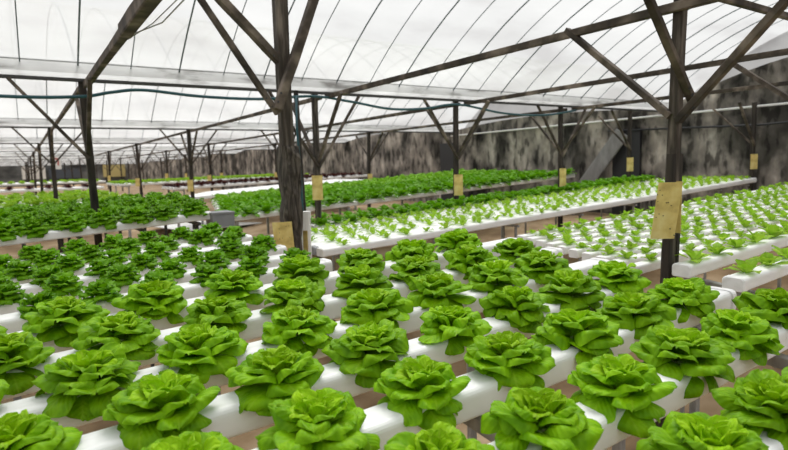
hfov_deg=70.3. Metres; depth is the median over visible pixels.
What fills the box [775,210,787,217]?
lettuce
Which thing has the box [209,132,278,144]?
tie beam
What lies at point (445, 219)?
seedling
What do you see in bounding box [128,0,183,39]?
twine
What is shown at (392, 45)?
hoop
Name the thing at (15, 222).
lettuce
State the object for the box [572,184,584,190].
leaf lettuce
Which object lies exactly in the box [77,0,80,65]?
hoop
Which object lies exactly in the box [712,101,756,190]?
wooden post
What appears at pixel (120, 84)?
hoop
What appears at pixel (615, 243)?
lettuce
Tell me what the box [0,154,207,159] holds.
beam
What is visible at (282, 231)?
trap
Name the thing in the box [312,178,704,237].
pipe
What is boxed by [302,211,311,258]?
standpipe
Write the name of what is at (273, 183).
stand
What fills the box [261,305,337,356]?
lettuce
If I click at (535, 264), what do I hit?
lettuce
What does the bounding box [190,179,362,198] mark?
pipe
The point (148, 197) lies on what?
lettuce
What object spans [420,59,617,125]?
hoop
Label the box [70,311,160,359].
lettuce
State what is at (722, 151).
wall
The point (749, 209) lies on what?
lettuce
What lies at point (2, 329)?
lettuce
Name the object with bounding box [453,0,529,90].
hoop
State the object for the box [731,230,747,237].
lettuce
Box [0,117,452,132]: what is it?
trim
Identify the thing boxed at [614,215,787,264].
pipe
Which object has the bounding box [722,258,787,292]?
pipe
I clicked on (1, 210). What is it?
lettuce
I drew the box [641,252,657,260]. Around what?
lettuce
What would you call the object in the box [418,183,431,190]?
leaf lettuce
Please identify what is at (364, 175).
pipe
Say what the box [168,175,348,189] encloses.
pipe
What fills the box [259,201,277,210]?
leaf lettuce
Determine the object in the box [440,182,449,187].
leaf lettuce
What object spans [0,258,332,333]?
pipe
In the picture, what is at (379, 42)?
hoop
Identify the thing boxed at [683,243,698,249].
lettuce
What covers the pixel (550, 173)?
leaf lettuce
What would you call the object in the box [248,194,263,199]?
leaf lettuce
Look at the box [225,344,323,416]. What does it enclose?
lettuce
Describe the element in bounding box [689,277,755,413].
stand
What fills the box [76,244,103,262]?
lettuce
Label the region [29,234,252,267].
pipe
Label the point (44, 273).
lettuce
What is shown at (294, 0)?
hoop
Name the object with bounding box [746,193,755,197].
lettuce
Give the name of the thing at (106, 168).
wooden post
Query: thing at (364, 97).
hoop
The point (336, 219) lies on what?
leaf lettuce
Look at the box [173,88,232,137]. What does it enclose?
hoop
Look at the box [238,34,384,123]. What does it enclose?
hoop
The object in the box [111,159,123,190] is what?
wooden post
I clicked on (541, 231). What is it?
lettuce
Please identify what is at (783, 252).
lettuce
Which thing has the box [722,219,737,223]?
lettuce
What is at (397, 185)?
leaf lettuce
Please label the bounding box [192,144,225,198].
wooden post
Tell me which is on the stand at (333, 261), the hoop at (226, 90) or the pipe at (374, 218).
the pipe at (374, 218)
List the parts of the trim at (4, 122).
rail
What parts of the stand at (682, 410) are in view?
leg, leg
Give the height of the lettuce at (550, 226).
0.047 m
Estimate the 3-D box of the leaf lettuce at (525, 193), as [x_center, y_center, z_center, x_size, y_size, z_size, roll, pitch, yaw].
[1.375,-0.307,5.755,0.135,0.079,0.126,-7,8,-41]
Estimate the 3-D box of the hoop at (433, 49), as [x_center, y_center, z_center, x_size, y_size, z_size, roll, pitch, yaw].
[0.345,-1.933,7.750,0.011,0.888,4.326,-6,7,-33]
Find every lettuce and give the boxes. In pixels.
[0,201,14,207]
[0,207,12,212]
[0,211,11,217]
[0,220,18,241]
[0,253,15,274]
[0,271,12,284]
[0,281,25,305]
[0,325,7,333]
[0,331,54,394]
[0,379,9,403]
[0,409,82,449]
[1,259,37,280]
[3,218,29,234]
[4,199,16,203]
[4,210,20,212]
[6,205,23,210]
[7,198,24,203]
[9,212,24,218]
[10,212,33,220]
[14,203,29,206]
[17,243,43,261]
[17,289,56,319]
[18,219,49,238]
[20,198,34,204]
[21,210,39,215]
[22,296,110,346]
[23,206,45,213]
[26,198,44,204]
[28,263,63,286]
[31,342,140,420]
[33,204,48,209]
[33,247,60,268]
[34,214,59,229]
[39,207,58,215]
[40,197,52,202]
[41,198,61,204]
[41,209,67,223]
[41,270,83,296]
[50,205,69,211]
[53,213,86,232]
[54,253,86,271]
[56,203,73,213]
[61,238,90,254]
[62,199,80,204]
[66,205,86,214]
[67,195,80,200]
[69,192,80,198]
[69,211,92,225]
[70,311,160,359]
[75,208,94,219]
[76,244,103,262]
[77,278,123,304]
[83,257,115,278]
[87,210,117,229]
[93,206,123,219]
[98,198,111,204]
[98,233,124,249]
[99,203,112,211]
[100,248,127,262]
[102,369,220,449]
[104,200,121,205]
[104,263,141,288]
[109,204,127,215]
[110,279,187,323]
[114,237,141,254]
[120,205,154,223]
[121,195,135,201]
[121,201,138,209]
[127,197,146,204]
[128,253,158,270]
[131,202,153,209]
[133,204,151,216]
[136,230,159,245]
[139,270,177,286]
[141,431,243,449]
[143,241,172,260]
[145,192,160,195]
[145,194,158,201]
[149,199,163,208]
[149,204,177,220]
[150,195,168,199]
[152,200,179,214]
[154,257,186,278]
[155,234,179,249]
[156,322,248,383]
[166,192,178,198]
[166,198,181,211]
[169,226,191,239]
[171,195,187,204]
[177,245,203,264]
[179,296,251,332]
[180,200,207,217]
[185,198,209,210]
[187,227,214,245]
[189,263,220,286]
[196,249,231,268]
[200,221,222,236]
[204,268,263,304]
[209,168,502,204]
[213,231,241,247]
[215,202,231,210]
[216,204,235,210]
[217,239,244,259]
[220,199,238,207]
[222,203,237,207]
[223,207,238,216]
[223,225,246,237]
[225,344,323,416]
[235,256,267,277]
[236,202,249,209]
[238,245,269,263]
[239,205,259,217]
[241,200,254,205]
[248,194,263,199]
[249,234,276,251]
[255,387,379,449]
[257,204,274,213]
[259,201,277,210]
[259,276,325,313]
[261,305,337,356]
[271,200,280,207]
[272,254,328,293]
[279,247,310,263]
[305,196,312,203]
[312,212,331,221]
[314,217,330,226]
[321,319,408,387]
[322,196,344,206]
[330,193,341,200]
[330,216,344,224]
[332,263,393,298]
[336,247,384,271]
[340,195,354,202]
[340,287,413,328]
[342,213,359,222]
[346,190,358,198]
[352,192,369,202]
[357,212,372,219]
[365,207,379,213]
[366,188,380,196]
[367,192,384,199]
[369,210,387,217]
[373,354,470,429]
[377,204,391,213]
[379,188,396,197]
[384,421,494,449]
[385,209,399,217]
[385,239,437,262]
[388,255,444,285]
[389,203,402,208]
[393,183,406,188]
[393,187,403,194]
[394,189,409,197]
[396,207,410,214]
[405,187,422,194]
[406,185,414,193]
[407,203,419,211]
[407,273,476,308]
[410,206,422,212]
[416,203,430,209]
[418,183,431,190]
[418,305,492,355]
[419,187,435,192]
[421,205,433,212]
[429,200,440,208]
[432,184,446,192]
[432,203,445,209]
[434,228,482,252]
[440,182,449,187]
[442,244,498,279]
[443,201,456,208]
[444,183,452,189]
[454,200,466,205]
[459,194,467,200]
[464,197,479,204]
[464,331,555,390]
[466,259,528,293]
[467,181,480,188]
[474,198,487,203]
[478,179,491,187]
[479,285,549,332]
[481,386,603,449]
[484,195,498,202]
[486,177,500,184]
[492,238,542,267]
[494,194,504,200]
[498,175,511,185]
[504,193,516,199]
[508,174,521,181]
[513,191,527,198]
[514,250,572,284]
[518,174,529,180]
[523,191,533,197]
[527,172,539,179]
[531,190,540,196]
[531,308,623,364]
[535,229,549,235]
[536,172,549,179]
[536,269,605,311]
[538,189,550,194]
[539,232,556,239]
[543,224,556,229]
[546,171,557,177]
[549,186,559,192]
[556,186,567,192]
[556,226,565,231]
[557,233,573,239]
[558,236,577,243]
[560,229,574,234]
[561,221,573,226]
[565,185,574,190]
[566,168,576,175]
[567,353,677,438]
[570,222,584,228]
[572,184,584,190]
[574,242,588,247]
[575,218,587,222]
[575,230,591,235]
[578,226,592,231]
[580,235,593,241]
[586,244,604,251]
[587,182,597,187]
[587,260,651,293]
[594,227,605,232]
[595,223,608,227]
[595,237,610,242]
[596,291,676,339]
[597,230,613,235]
[598,245,619,254]
[601,180,612,187]
[606,213,617,218]
[608,240,623,245]
[609,219,625,224]
[610,222,624,228]
[615,178,624,183]
[615,215,628,220]
[615,234,626,238]
[615,250,636,258]
[617,227,629,232]
[621,240,638,248]
[624,216,640,222]
[627,229,642,234]
[628,176,640,182]
[628,235,644,241]
[629,325,735,398]
[630,223,646,228]
[632,210,641,216]
[636,176,644,180]
[636,411,769,449]
[638,247,653,252]
[641,218,652,222]
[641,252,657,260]
[642,238,658,246]
[647,277,719,322]
[675,248,710,262]
[680,230,692,235]
[680,236,692,242]
[681,214,690,219]
[681,218,691,223]
[681,222,690,229]
[682,208,694,214]
[683,201,691,207]
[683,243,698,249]
[688,225,706,232]
[689,215,703,221]
[690,196,704,201]
[691,232,707,240]
[692,222,705,226]
[694,200,704,204]
[700,309,784,365]
[701,239,715,244]
[704,216,720,223]
[704,242,732,255]
[705,204,717,208]
[708,229,720,234]
[709,223,719,228]
[710,369,787,449]
[711,198,725,203]
[713,232,732,239]
[717,210,728,215]
[718,202,730,206]
[719,215,733,219]
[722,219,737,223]
[722,223,740,231]
[722,238,752,247]
[723,258,768,273]
[725,204,741,208]
[727,208,741,212]
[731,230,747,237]
[731,287,787,328]
[732,211,745,216]
[734,194,746,199]
[735,220,756,226]
[742,229,774,242]
[745,207,759,214]
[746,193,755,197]
[749,213,761,218]
[749,252,787,265]
[751,217,766,223]
[752,195,763,199]
[755,224,787,236]
[756,221,774,227]
[759,197,772,201]
[761,200,774,204]
[762,210,773,214]
[764,213,781,220]
[769,203,781,208]
[769,208,781,212]
[770,191,780,195]
[771,245,787,258]
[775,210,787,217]
[778,219,787,231]
[781,366,787,382]
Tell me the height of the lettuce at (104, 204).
0.123 m
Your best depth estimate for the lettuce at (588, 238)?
3.04 m
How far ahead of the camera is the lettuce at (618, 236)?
3.02 m
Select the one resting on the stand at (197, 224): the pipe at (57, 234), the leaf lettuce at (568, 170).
the pipe at (57, 234)
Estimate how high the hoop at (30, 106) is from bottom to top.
0.888 m
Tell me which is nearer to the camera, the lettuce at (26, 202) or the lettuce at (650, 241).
the lettuce at (650, 241)
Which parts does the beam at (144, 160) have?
rail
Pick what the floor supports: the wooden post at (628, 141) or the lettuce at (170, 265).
the wooden post at (628, 141)
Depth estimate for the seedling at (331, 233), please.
3.76 m
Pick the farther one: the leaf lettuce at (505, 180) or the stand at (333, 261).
the leaf lettuce at (505, 180)
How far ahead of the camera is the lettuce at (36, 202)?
6.89 m
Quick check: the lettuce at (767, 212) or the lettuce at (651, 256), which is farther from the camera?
the lettuce at (767, 212)
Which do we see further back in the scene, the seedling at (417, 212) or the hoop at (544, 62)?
the hoop at (544, 62)
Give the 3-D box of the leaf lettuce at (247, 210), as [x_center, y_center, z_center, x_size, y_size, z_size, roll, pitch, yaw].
[-1.449,-0.137,5.578,0.206,0.131,0.210,-4,7,-22]
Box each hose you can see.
[0,88,576,115]
[295,96,303,210]
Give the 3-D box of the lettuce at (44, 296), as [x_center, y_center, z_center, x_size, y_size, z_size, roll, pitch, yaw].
[-1.144,0.254,1.813,0.130,0.091,0.130,-5,7,-31]
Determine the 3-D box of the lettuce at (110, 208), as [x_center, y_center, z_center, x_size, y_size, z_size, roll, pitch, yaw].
[-1.810,-0.059,3.559,0.184,0.123,0.184,-7,8,-40]
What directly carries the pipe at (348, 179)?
on the stand
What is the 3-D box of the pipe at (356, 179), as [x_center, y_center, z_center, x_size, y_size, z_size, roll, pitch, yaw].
[-1.933,-0.604,9.380,3.180,0.211,0.121,-6,7,-33]
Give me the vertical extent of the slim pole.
1.901 m
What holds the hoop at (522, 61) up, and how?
attached to the ceiling
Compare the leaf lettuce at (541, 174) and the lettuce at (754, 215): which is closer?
the lettuce at (754, 215)
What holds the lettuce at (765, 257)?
in the pipe at (740, 281)
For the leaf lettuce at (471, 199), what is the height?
0.106 m
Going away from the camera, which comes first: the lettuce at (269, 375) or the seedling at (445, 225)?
the lettuce at (269, 375)
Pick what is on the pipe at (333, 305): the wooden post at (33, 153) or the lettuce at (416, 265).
the lettuce at (416, 265)
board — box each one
[21,166,45,185]
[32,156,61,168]
[49,168,80,183]
[103,164,125,182]
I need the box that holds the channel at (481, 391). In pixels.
[252,286,736,449]
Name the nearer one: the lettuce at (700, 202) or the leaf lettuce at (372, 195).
the lettuce at (700, 202)
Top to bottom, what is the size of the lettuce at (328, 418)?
0.125 m
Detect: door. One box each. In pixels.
[440,143,452,200]
[612,131,641,214]
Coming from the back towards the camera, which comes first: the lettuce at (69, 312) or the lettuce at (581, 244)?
the lettuce at (581, 244)
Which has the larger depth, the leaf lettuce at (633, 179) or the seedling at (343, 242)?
the leaf lettuce at (633, 179)
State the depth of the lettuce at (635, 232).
3.12 m
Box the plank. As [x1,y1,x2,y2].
[579,129,626,182]
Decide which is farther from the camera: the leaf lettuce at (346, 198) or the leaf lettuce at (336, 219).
the leaf lettuce at (346, 198)
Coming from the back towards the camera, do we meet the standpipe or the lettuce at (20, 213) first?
the lettuce at (20, 213)
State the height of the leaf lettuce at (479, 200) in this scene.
0.074 m
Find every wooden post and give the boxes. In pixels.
[6,76,102,246]
[12,127,81,252]
[14,144,62,190]
[15,152,49,194]
[17,162,36,185]
[18,160,37,185]
[29,157,42,194]
[63,162,78,190]
[68,159,83,190]
[104,160,115,188]
[106,151,124,191]
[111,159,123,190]
[132,143,156,196]
[141,160,150,187]
[151,158,163,185]
[152,150,180,191]
[160,129,216,231]
[174,154,196,191]
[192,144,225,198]
[197,0,318,250]
[216,151,225,189]
[261,131,308,150]
[268,91,359,258]
[268,144,278,184]
[355,132,388,207]
[423,99,489,198]
[530,105,595,226]
[564,0,787,427]
[598,110,631,214]
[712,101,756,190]
[725,58,787,100]
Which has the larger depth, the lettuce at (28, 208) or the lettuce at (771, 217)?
the lettuce at (28, 208)
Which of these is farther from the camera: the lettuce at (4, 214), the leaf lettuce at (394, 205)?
the leaf lettuce at (394, 205)
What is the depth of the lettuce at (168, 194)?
4.86 m
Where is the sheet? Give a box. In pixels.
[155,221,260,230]
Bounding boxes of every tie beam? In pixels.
[39,130,47,144]
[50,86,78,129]
[83,0,161,87]
[109,144,134,152]
[137,131,186,145]
[166,144,204,151]
[190,98,321,131]
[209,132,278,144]
[222,144,273,150]
[276,132,366,144]
[304,102,459,129]
[325,0,723,97]
[370,108,566,133]
[464,48,787,104]
[571,81,787,109]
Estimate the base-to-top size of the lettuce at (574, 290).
0.139 m
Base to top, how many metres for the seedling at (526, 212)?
0.042 m
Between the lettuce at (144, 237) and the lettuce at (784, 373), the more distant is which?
the lettuce at (144, 237)
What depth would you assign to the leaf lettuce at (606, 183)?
6.45 m
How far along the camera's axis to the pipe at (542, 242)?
3.42 m
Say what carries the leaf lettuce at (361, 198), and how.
in the pipe at (392, 198)
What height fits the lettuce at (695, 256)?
0.054 m
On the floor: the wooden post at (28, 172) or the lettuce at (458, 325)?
the wooden post at (28, 172)
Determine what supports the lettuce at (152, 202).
in the pipe
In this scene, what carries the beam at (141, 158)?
attached to the wall at (722, 151)
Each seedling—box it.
[319,227,328,233]
[324,230,338,235]
[324,233,336,240]
[337,239,350,244]
[342,227,357,232]
[357,216,368,221]
[359,224,369,229]
[366,228,376,233]
[376,229,388,234]
[379,221,393,226]
[386,225,396,230]
[397,227,412,233]
[413,210,423,215]
[439,217,451,221]
[439,222,453,228]
[447,217,459,223]
[454,218,466,224]
[471,211,485,217]
[475,207,488,212]
[480,211,492,217]
[510,207,523,213]
[517,210,532,214]
[532,198,543,203]
[541,203,551,208]
[549,205,559,209]
[564,196,576,200]
[600,194,612,198]
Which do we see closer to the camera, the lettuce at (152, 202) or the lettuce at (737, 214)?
the lettuce at (737, 214)
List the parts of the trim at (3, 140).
rail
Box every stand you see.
[22,221,200,392]
[115,183,273,193]
[173,177,358,194]
[177,179,557,243]
[332,201,649,270]
[333,320,787,449]
[334,184,749,261]
[534,245,782,412]
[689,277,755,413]
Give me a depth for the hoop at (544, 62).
8.35 m
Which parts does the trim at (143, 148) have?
rail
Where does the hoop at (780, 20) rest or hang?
attached to the ceiling
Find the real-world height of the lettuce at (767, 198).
0.046 m
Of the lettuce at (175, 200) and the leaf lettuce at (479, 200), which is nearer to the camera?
the lettuce at (175, 200)
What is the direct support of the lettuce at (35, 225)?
in the pipe at (57, 234)
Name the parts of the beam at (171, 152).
rail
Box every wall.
[0,164,128,186]
[128,57,787,213]
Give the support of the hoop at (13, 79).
attached to the ceiling
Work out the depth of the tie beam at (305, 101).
6.15 m
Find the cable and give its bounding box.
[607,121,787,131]
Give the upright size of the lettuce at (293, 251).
0.098 m
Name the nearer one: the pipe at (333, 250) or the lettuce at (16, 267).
the lettuce at (16, 267)
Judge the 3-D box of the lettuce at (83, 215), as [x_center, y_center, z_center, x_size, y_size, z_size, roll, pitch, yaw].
[-1.944,-0.034,3.471,0.169,0.110,0.158,-3,6,-9]
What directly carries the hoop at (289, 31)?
attached to the ceiling
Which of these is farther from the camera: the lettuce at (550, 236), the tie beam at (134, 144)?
the tie beam at (134, 144)
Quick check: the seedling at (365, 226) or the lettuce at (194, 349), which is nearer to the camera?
the lettuce at (194, 349)
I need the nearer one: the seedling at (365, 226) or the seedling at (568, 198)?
the seedling at (365, 226)
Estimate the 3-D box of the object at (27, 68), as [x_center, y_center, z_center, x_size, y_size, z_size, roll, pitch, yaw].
[-3.103,-0.880,2.908,16.200,0.124,0.113,-6,7,-33]
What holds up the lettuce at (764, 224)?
in the pipe at (647, 265)
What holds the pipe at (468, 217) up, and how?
on the stand at (745, 185)
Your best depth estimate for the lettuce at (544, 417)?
1.01 m
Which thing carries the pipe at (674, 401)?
on the stand at (780, 361)
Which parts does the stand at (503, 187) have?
leg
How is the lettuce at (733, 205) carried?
in the pipe at (566, 247)
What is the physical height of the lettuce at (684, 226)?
0.050 m
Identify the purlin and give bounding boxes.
[720,0,787,20]
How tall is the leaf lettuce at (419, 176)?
0.368 m
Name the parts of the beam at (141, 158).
rail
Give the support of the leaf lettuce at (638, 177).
in the pipe at (374, 218)
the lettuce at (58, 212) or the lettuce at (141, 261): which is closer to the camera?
the lettuce at (141, 261)
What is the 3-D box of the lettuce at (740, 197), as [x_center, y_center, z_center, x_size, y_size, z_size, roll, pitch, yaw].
[2.712,-0.220,4.393,0.102,0.049,0.091,2,7,29]
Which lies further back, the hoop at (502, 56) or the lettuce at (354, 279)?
the hoop at (502, 56)
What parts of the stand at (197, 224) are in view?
leg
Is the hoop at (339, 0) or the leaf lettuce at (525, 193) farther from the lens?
the leaf lettuce at (525, 193)
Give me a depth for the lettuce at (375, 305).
1.63 m
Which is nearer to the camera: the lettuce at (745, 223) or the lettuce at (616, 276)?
the lettuce at (616, 276)
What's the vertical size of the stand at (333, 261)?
1.009 m
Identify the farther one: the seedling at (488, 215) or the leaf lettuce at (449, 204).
the leaf lettuce at (449, 204)
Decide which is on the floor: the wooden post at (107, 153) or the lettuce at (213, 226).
the wooden post at (107, 153)
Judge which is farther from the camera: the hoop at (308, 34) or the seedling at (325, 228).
the hoop at (308, 34)
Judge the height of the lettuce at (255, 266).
0.083 m
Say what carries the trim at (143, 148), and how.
attached to the wall at (722, 151)
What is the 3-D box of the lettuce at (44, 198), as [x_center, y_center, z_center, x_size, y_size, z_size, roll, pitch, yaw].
[-4.574,-0.328,7.397,0.222,0.095,0.186,-3,6,-10]
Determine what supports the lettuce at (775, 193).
on the pipe at (614, 231)
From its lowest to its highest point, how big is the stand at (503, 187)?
1.058 m
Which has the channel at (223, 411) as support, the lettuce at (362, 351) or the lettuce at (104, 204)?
the lettuce at (362, 351)
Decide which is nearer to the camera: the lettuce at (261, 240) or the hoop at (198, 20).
the lettuce at (261, 240)
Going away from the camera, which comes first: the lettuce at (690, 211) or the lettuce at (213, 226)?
the lettuce at (213, 226)
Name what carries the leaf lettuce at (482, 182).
in the pipe at (392, 198)
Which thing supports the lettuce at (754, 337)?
on the pipe at (674, 401)
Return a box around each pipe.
[0,181,105,185]
[0,186,103,192]
[0,211,209,246]
[0,254,285,314]
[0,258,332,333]
[0,258,608,427]
[2,247,562,400]
[8,232,222,263]
[8,237,516,352]
[12,241,268,284]
[15,244,286,293]
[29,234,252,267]
[118,177,263,185]
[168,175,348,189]
[172,174,366,189]
[189,179,351,195]
[190,179,359,196]
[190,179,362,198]
[195,179,347,194]
[195,179,355,195]
[198,179,340,193]
[199,179,344,193]
[201,179,336,192]
[206,179,333,191]
[234,174,574,220]
[239,175,555,214]
[270,179,664,236]
[271,178,687,242]
[311,177,694,235]
[311,178,720,242]
[311,185,602,227]
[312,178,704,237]
[312,178,734,245]
[312,178,739,254]
[313,181,695,239]
[315,178,660,227]
[316,178,756,257]
[450,102,787,136]
[488,322,787,449]
[517,185,787,239]
[526,188,787,244]
[536,190,787,247]
[546,193,787,247]
[557,197,785,254]
[569,200,787,257]
[582,205,787,260]
[596,210,787,260]
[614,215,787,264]
[627,221,787,274]
[672,232,787,277]
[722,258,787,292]
[759,430,783,449]
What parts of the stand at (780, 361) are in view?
leg, leg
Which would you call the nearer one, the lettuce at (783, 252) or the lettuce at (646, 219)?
the lettuce at (783, 252)
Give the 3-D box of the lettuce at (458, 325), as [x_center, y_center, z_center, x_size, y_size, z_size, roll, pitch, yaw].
[0.166,0.282,1.522,0.203,0.128,0.207,0,6,17]
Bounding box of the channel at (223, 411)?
[76,285,615,449]
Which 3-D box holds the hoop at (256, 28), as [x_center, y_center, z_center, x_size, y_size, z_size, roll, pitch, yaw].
[-1.713,-1.731,6.381,0.011,0.888,4.326,-6,7,-33]
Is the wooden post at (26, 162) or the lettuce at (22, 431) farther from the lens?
the wooden post at (26, 162)
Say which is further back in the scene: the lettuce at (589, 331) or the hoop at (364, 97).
the hoop at (364, 97)
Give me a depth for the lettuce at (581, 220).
3.65 m
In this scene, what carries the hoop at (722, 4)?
attached to the ceiling
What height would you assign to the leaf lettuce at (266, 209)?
0.130 m
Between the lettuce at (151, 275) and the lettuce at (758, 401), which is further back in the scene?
the lettuce at (151, 275)
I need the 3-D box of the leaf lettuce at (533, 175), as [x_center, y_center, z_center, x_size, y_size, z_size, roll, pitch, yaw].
[1.941,-0.668,7.790,0.200,0.129,0.195,0,6,14]
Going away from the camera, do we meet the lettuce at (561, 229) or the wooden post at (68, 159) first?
the lettuce at (561, 229)
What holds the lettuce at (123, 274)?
on the pipe at (274, 260)
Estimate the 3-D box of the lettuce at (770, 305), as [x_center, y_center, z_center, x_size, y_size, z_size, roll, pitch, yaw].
[1.086,0.250,1.607,0.223,0.140,0.227,-4,7,-23]
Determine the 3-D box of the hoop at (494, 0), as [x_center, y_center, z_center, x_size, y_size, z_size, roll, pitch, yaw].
[1.465,-1.490,3.321,0.007,0.885,4.324,-6,7,-33]
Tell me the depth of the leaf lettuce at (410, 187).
6.87 m
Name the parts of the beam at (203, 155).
rail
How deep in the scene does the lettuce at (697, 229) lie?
3.09 m
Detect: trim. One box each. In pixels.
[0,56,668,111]
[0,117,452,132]
[0,137,348,143]
[0,146,273,151]
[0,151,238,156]
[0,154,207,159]
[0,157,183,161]
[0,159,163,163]
[0,161,148,164]
[0,162,135,165]
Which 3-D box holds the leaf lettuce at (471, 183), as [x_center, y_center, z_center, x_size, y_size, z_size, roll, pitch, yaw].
[1.024,-0.519,7.182,0.205,0.113,0.200,1,7,22]
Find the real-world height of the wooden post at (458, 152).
1.731 m
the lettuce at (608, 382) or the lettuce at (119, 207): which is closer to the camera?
the lettuce at (608, 382)
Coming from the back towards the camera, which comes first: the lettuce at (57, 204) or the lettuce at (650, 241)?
the lettuce at (57, 204)
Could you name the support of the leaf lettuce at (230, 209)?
in the pipe at (392, 198)
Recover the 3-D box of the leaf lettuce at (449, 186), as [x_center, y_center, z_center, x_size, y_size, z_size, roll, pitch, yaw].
[0.708,-0.470,6.976,0.198,0.112,0.200,3,8,36]
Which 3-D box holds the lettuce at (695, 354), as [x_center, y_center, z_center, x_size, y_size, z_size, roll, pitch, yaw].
[0.690,0.312,1.332,0.214,0.137,0.225,-5,7,-26]
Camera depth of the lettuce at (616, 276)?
1.89 m
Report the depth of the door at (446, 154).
11.06 m
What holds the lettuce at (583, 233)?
in the pipe at (614, 231)
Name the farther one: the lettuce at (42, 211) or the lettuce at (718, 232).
the lettuce at (42, 211)
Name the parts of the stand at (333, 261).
leg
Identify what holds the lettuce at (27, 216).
in the pipe
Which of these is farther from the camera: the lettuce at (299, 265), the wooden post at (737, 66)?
the wooden post at (737, 66)
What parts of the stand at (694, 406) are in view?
leg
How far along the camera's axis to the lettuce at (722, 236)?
2.81 m
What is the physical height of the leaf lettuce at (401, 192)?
0.110 m
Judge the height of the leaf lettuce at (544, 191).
0.088 m
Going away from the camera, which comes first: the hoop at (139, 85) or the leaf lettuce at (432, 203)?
the leaf lettuce at (432, 203)
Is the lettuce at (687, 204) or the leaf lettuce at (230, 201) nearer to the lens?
the lettuce at (687, 204)
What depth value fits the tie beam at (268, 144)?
14.95 m
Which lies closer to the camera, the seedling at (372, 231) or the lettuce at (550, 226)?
the lettuce at (550, 226)
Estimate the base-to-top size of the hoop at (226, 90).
0.888 m
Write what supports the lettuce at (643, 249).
in the pipe at (712, 237)
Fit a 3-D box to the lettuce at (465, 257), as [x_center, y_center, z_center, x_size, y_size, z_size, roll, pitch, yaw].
[0.302,0.142,2.194,0.225,0.128,0.226,-2,6,-2]
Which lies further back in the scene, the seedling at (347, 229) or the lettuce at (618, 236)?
the seedling at (347, 229)
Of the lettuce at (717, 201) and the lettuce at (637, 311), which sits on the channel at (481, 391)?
the lettuce at (637, 311)
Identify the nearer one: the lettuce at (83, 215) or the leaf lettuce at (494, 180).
the lettuce at (83, 215)
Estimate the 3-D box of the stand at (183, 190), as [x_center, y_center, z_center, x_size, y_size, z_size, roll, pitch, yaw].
[-2.629,-0.682,12.011,3.830,0.545,0.900,-6,7,-33]
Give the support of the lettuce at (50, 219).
in the pipe
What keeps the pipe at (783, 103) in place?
attached to the wall at (722, 151)
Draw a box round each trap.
[135,178,139,185]
[187,180,193,191]
[272,222,293,250]
[303,231,307,251]
[312,175,322,199]
[454,174,462,194]
[559,168,565,186]
[627,157,633,170]
[650,182,682,238]
[675,181,681,232]
[750,154,757,168]
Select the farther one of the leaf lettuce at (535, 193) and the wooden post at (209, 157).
the wooden post at (209, 157)
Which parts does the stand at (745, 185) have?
leg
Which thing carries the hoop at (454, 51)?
attached to the ceiling
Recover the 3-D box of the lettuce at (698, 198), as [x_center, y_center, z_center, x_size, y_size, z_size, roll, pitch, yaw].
[2.410,-0.203,4.445,0.093,0.050,0.105,-1,6,1]
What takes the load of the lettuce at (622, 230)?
in the pipe at (566, 247)
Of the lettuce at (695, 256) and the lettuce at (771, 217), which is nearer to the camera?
the lettuce at (695, 256)
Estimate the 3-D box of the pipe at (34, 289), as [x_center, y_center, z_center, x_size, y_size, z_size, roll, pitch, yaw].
[-1.535,0.281,2.134,2.380,0.171,0.094,-6,7,-33]
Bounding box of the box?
[206,210,234,226]
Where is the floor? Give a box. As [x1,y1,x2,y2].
[0,183,787,449]
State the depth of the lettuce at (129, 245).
2.80 m
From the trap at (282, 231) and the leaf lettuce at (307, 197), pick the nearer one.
the trap at (282, 231)
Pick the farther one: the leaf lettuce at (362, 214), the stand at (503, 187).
the stand at (503, 187)
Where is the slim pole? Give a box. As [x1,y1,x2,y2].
[293,90,305,210]
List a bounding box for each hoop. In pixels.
[9,0,18,119]
[13,79,17,137]
[14,0,19,61]
[30,106,36,136]
[35,80,45,138]
[46,3,75,120]
[74,93,99,138]
[75,8,126,120]
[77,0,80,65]
[92,83,124,133]
[101,21,173,121]
[109,84,148,138]
[126,85,171,134]
[127,17,215,120]
[130,34,134,68]
[142,87,193,137]
[151,20,256,122]
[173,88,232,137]
[174,24,237,122]
[178,0,195,72]
[197,28,327,121]
[202,90,273,138]
[218,31,358,121]
[223,0,246,74]
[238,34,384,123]
[258,37,415,123]
[264,0,294,77]
[277,39,441,123]
[295,42,465,124]
[302,0,339,79]
[318,45,488,113]
[329,97,426,135]
[336,0,382,82]
[337,47,509,110]
[346,49,528,124]
[362,51,549,124]
[370,0,421,81]
[377,53,567,125]
[391,56,585,126]
[399,0,459,86]
[405,57,601,126]
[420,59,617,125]
[427,0,494,87]
[432,61,631,127]
[445,62,634,127]
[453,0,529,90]
[478,0,560,90]
[501,0,592,92]
[525,0,621,91]
[543,3,644,95]
[562,19,648,97]
[580,9,688,98]
[598,4,722,99]
[614,0,757,100]
[632,2,776,99]
[645,8,787,102]
[661,20,781,101]
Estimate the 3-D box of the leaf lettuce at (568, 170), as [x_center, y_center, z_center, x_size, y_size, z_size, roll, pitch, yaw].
[2.542,-0.771,8.200,0.220,0.137,0.260,-4,6,-20]
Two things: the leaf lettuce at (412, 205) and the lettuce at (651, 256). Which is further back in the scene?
the leaf lettuce at (412, 205)
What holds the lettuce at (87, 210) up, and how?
in the pipe
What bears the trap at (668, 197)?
attached to the wooden post at (675, 48)
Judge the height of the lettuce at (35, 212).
0.110 m
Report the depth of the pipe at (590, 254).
2.95 m
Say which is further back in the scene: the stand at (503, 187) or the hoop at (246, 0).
the stand at (503, 187)
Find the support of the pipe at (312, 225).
on the stand at (333, 261)
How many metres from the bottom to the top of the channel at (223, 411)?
0.194 m
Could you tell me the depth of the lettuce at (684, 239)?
2.79 m
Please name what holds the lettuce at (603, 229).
in the pipe at (614, 231)

